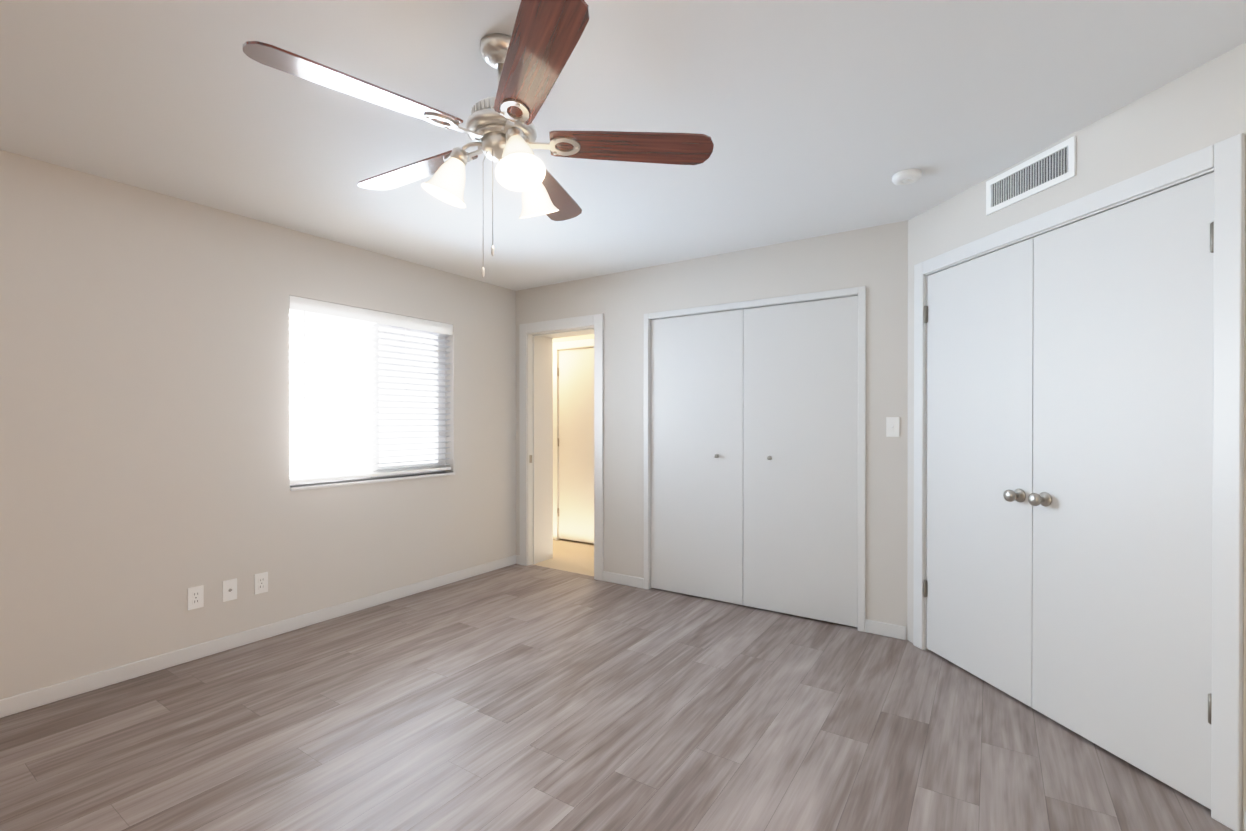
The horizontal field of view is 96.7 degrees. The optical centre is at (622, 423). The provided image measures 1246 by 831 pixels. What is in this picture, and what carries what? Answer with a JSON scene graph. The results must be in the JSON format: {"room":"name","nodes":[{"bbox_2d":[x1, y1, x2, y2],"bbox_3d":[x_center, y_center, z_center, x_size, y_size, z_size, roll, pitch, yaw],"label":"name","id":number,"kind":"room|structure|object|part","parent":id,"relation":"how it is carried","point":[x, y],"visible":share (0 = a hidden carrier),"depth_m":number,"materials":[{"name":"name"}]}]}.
{"room":"empty bedroom","nodes":[
{"label":"empty bedroom","id":0,"kind":"room"},
{"bbox_2d":[0,150,515,699],"bbox_3d":[-2.273,0.040,3.118,0.150,2.440,5.180,0,0,34],"label":"wall","id":1,"kind":"structure","parent":0,"point":[144,410],"depth_m":2.91,"materials":[{"name":"grey paint"}]},
{"bbox_2d":[188,585,203,609],"bbox_3d":[-2.285,0.931,2.962,0.009,0.116,0.070,0,0,34],"label":"electrical outlet plate","id":2,"kind":"object","parent":1,"relation":"attached to","point":[195,597],"visible":1,"depth_m":2.96,"materials":[{"name":"white plastic"}]},
{"bbox_2d":[223,578,236,601],"bbox_3d":[-2.193,0.930,3.093,0.016,0.116,0.070,0,0,34],"label":"cable wall plate","id":3,"kind":"object","parent":1,"relation":"attached to","point":[229,589],"visible":1,"depth_m":3.09,"materials":[{"name":"white plastic"}]},
{"bbox_2d":[0,555,519,717],"bbox_3d":[-2.248,1.222,2.998,0.030,0.078,4.700,0,0,34],"label":"baseboard","id":4,"kind":"structure","parent":1,"relation":"attached to","point":[48,695],"depth_m":3.03,"materials":[{"name":"white paint"}]},
{"bbox_2d":[254,572,267,594],"bbox_3d":[-2.107,0.930,3.228,0.009,0.116,0.070,0,0,34],"label":"electrical outlet plate","id":5,"kind":"object","parent":1,"relation":"attached to","point":[260,582],"visible":1,"depth_m":3.22,"materials":[{"name":"white plastic"}]},
{"bbox_2d":[290,322,445,485],"bbox_3d":[-1.774,-0.198,3.932,0.050,1.170,1.230,0,0,34],"label":"window","id":6,"kind":"structure","parent":1,"relation":"in","point":[376,454],"depth_m":3.94,"materials":[{"name":"white plastic"}]},
{"bbox_2d":[289,295,452,483],"bbox_3d":[-1.712,-0.208,3.891,0.068,1.146,1.222,0,0,34],"label":"window blinds","id":7,"kind":"object","parent":6,"relation":"attached to","point":[317,309],"visible":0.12,"depth_m":3.80,"materials":[{"name":"white plastic"}]},
{"bbox_2d":[379,327,434,465],"bbox_3d":[-1.639,-0.199,4.200,0.002,1.150,0.615,0,0,34],"label":"screen","id":8,"kind":"object","parent":6,"relation":"attached to","point":[419,435],"depth_m":4.21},
{"bbox_2d":[290,472,454,490],"bbox_3d":[-1.735,0.397,3.909,0.172,0.020,1.230,0,0,34],"label":"window sill","id":9,"kind":"structure","parent":1,"relation":"attached to","point":[346,483],"depth_m":3.77,"materials":[{"name":"white paint"}]},
{"bbox_2d":[553,334,593,342],"bbox_3d":[-0.576,0.029,5.941,2.950,2.440,0.160,0,0,34],"label":"wall","id":10,"kind":"structure","parent":0,"point":[575,338],"depth_m":5.79,"materials":[{"name":"beige paint"}]},
{"bbox_2d":[553,339,593,539],"bbox_3d":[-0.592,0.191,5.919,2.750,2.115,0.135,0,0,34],"label":"trim","id":11,"kind":"structure","parent":10,"relation":"attached to","point":[570,345],"depth_m":5.92,"materials":[{"name":"white paint"}]},
{"bbox_2d":[558,347,593,543],"bbox_3d":[-0.379,0.225,5.734,0.749,2.009,0.046,0,0,34],"label":"hall door","id":12,"kind":"structure","parent":10,"relation":"in","point":[576,444],"depth_m":5.79,"materials":[{"name":"white paint"}]},
{"bbox_2d":[0,564,1233,830],"bbox_3d":[-0.436,1.316,1.734,4.750,0.100,4.900,0,0,34],"label":"floor","id":13,"kind":"structure","parent":0,"point":[522,698],"depth_m":2.24,"materials":[{"name":"laminate"}]},
{"bbox_2d":[0,0,1245,290],"bbox_3d":[-0.769,-1.228,2.666,6.350,0.100,6.100,0,0,34],"label":"ceiling","id":14,"kind":"structure","parent":0,"point":[812,118],"depth_m":2.04,"materials":[{"name":"white paint"}]},
{"bbox_2d":[243,0,713,277],"bbox_3d":[-0.423,-0.809,1.751,1.248,0.729,1.288,0,0,34],"label":"ceiling fan","id":15,"kind":"object","parent":14,"relation":"hanging from","point":[528,58],"visible":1,"depth_m":1.63,"materials":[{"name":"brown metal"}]},
{"bbox_2d":[892,169,921,184],"bbox_3d":[1.343,-1.160,2.618,0.128,0.035,0.128,0,0,34],"label":"smoke detector","id":16,"kind":"object","parent":14,"relation":"attached to","point":[906,176],"visible":1,"depth_m":2.59,"materials":[{"name":"white plastic"}]},
{"bbox_2d":[516,220,907,639],"bbox_3d":[0.557,0.036,4.178,3.390,2.440,0.380,0,0,34],"label":"wall","id":17,"kind":"structure","parent":0,"point":[874,260],"depth_m":3.69,"materials":[{"name":"grey paint"}]},
{"bbox_2d":[519,314,603,580],"bbox_3d":[-0.441,0.187,4.813,0.909,2.132,0.362,0,0,34],"label":"door frame","id":18,"kind":"structure","parent":17,"relation":"attached to","point":[540,437],"depth_m":4.90,"materials":[{"name":"white paint"}]},
{"bbox_2d":[603,571,643,588],"bbox_3d":[0.001,1.216,4.318,0.380,0.078,0.012,0,0,34],"label":"baseboard","id":19,"kind":"structure","parent":17,"relation":"attached to","point":[617,578],"depth_m":4.31,"materials":[{"name":"white paint"}]},
{"bbox_2d":[651,309,742,604],"bbox_3d":[0.514,0.231,3.995,0.734,2.028,0.070,0,0,34],"label":"closet door","id":20,"kind":"structure","parent":17,"relation":"in","point":[696,455],"depth_m":3.98,"materials":[{"name":"white paint"}]},
{"bbox_2d":[644,286,865,631],"bbox_3d":[0.844,0.213,3.825,1.566,2.088,0.132,0,0,34],"label":"trim","id":21,"kind":"structure","parent":17,"relation":"attached to","point":[860,292],"depth_m":3.54,"materials":[{"name":"white paint"}]},
{"bbox_2d":[743,296,857,626],"bbox_3d":[1.129,0.232,3.587,0.734,2.028,0.070,0,0,34],"label":"closet door","id":22,"kind":"structure","parent":17,"relation":"in","point":[800,458],"depth_m":3.57,"materials":[{"name":"white paint"}]},
{"bbox_2d":[886,417,898,436],"bbox_3d":[1.585,0.020,3.256,0.070,0.116,0.018,0,0,34],"label":"switch plate","id":23,"kind":"object","parent":17,"relation":"attached to","point":[892,426],"visible":1,"depth_m":3.26,"materials":[{"name":"white plastic"}]},
{"bbox_2d":[907,42,1245,830],"bbox_3d":[1.788,0.044,2.266,1.140,2.440,1.620,0,0,34],"label":"wall","id":24,"kind":"structure","parent":0,"point":[1193,110],"depth_m":1.54,"materials":[{"name":"grey paint"}]},
{"bbox_2d":[923,238,1033,707],"bbox_3d":[1.746,0.216,2.751,0.487,2.064,0.512,0,0,34],"label":"double door","id":25,"kind":"structure","parent":24,"relation":"in","point":[978,582],"depth_m":2.69,"materials":[{"name":"white paint"}]},
{"bbox_2d":[986,136,1075,214],"bbox_3d":[1.783,-1.079,2.443,0.013,0.160,0.435,0,0,-10],"label":"air vent","id":26,"kind":"object","parent":24,"relation":"in","point":[1049,168],"visible":1,"depth_m":2.41,"materials":[{"name":"white plastic"}]},
{"bbox_2d":[913,133,1245,830],"bbox_3d":[1.857,0.183,2.439,0.167,2.160,1.464,0,0,-10],"label":"door frame","id":27,"kind":"structure","parent":24,"relation":"attached to","point":[1225,159],"depth_m":1.75,"materials":[{"name":"white paint"}]},
{"bbox_3d":[1.866,0.213,2.441,0.150,2.100,1.344,0,0,-10],"label":"diagonal door jamb","id":28,"kind":"part","parent":27,"relation":"part of","materials":[{"name":"white wood"}]},
{"bbox_2d":[1028,172,1213,808],"bbox_3d":[1.855,0.218,2.110,0.492,2.064,0.511,0,0,34],"label":"double door","id":29,"kind":"structure","parent":24,"relation":"in","point":[1120,499],"depth_m":2.04,"materials":[{"name":"white paint"}]},
{"label":"outside","id":30,"kind":"structure","parent":0,"visible":0},
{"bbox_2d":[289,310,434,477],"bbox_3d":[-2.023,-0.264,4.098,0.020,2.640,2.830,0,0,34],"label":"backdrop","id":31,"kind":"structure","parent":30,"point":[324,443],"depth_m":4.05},
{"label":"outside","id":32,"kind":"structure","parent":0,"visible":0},
{"bbox_2d":[532,539,593,575],"bbox_3d":[-0.837,1.300,5.555,2.950,0.100,1.020,0,0,34],"label":"floor","id":33,"kind":"structure","parent":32,"point":[573,556],"depth_m":5.14,"materials":[{"name":"beige"}]}
]}

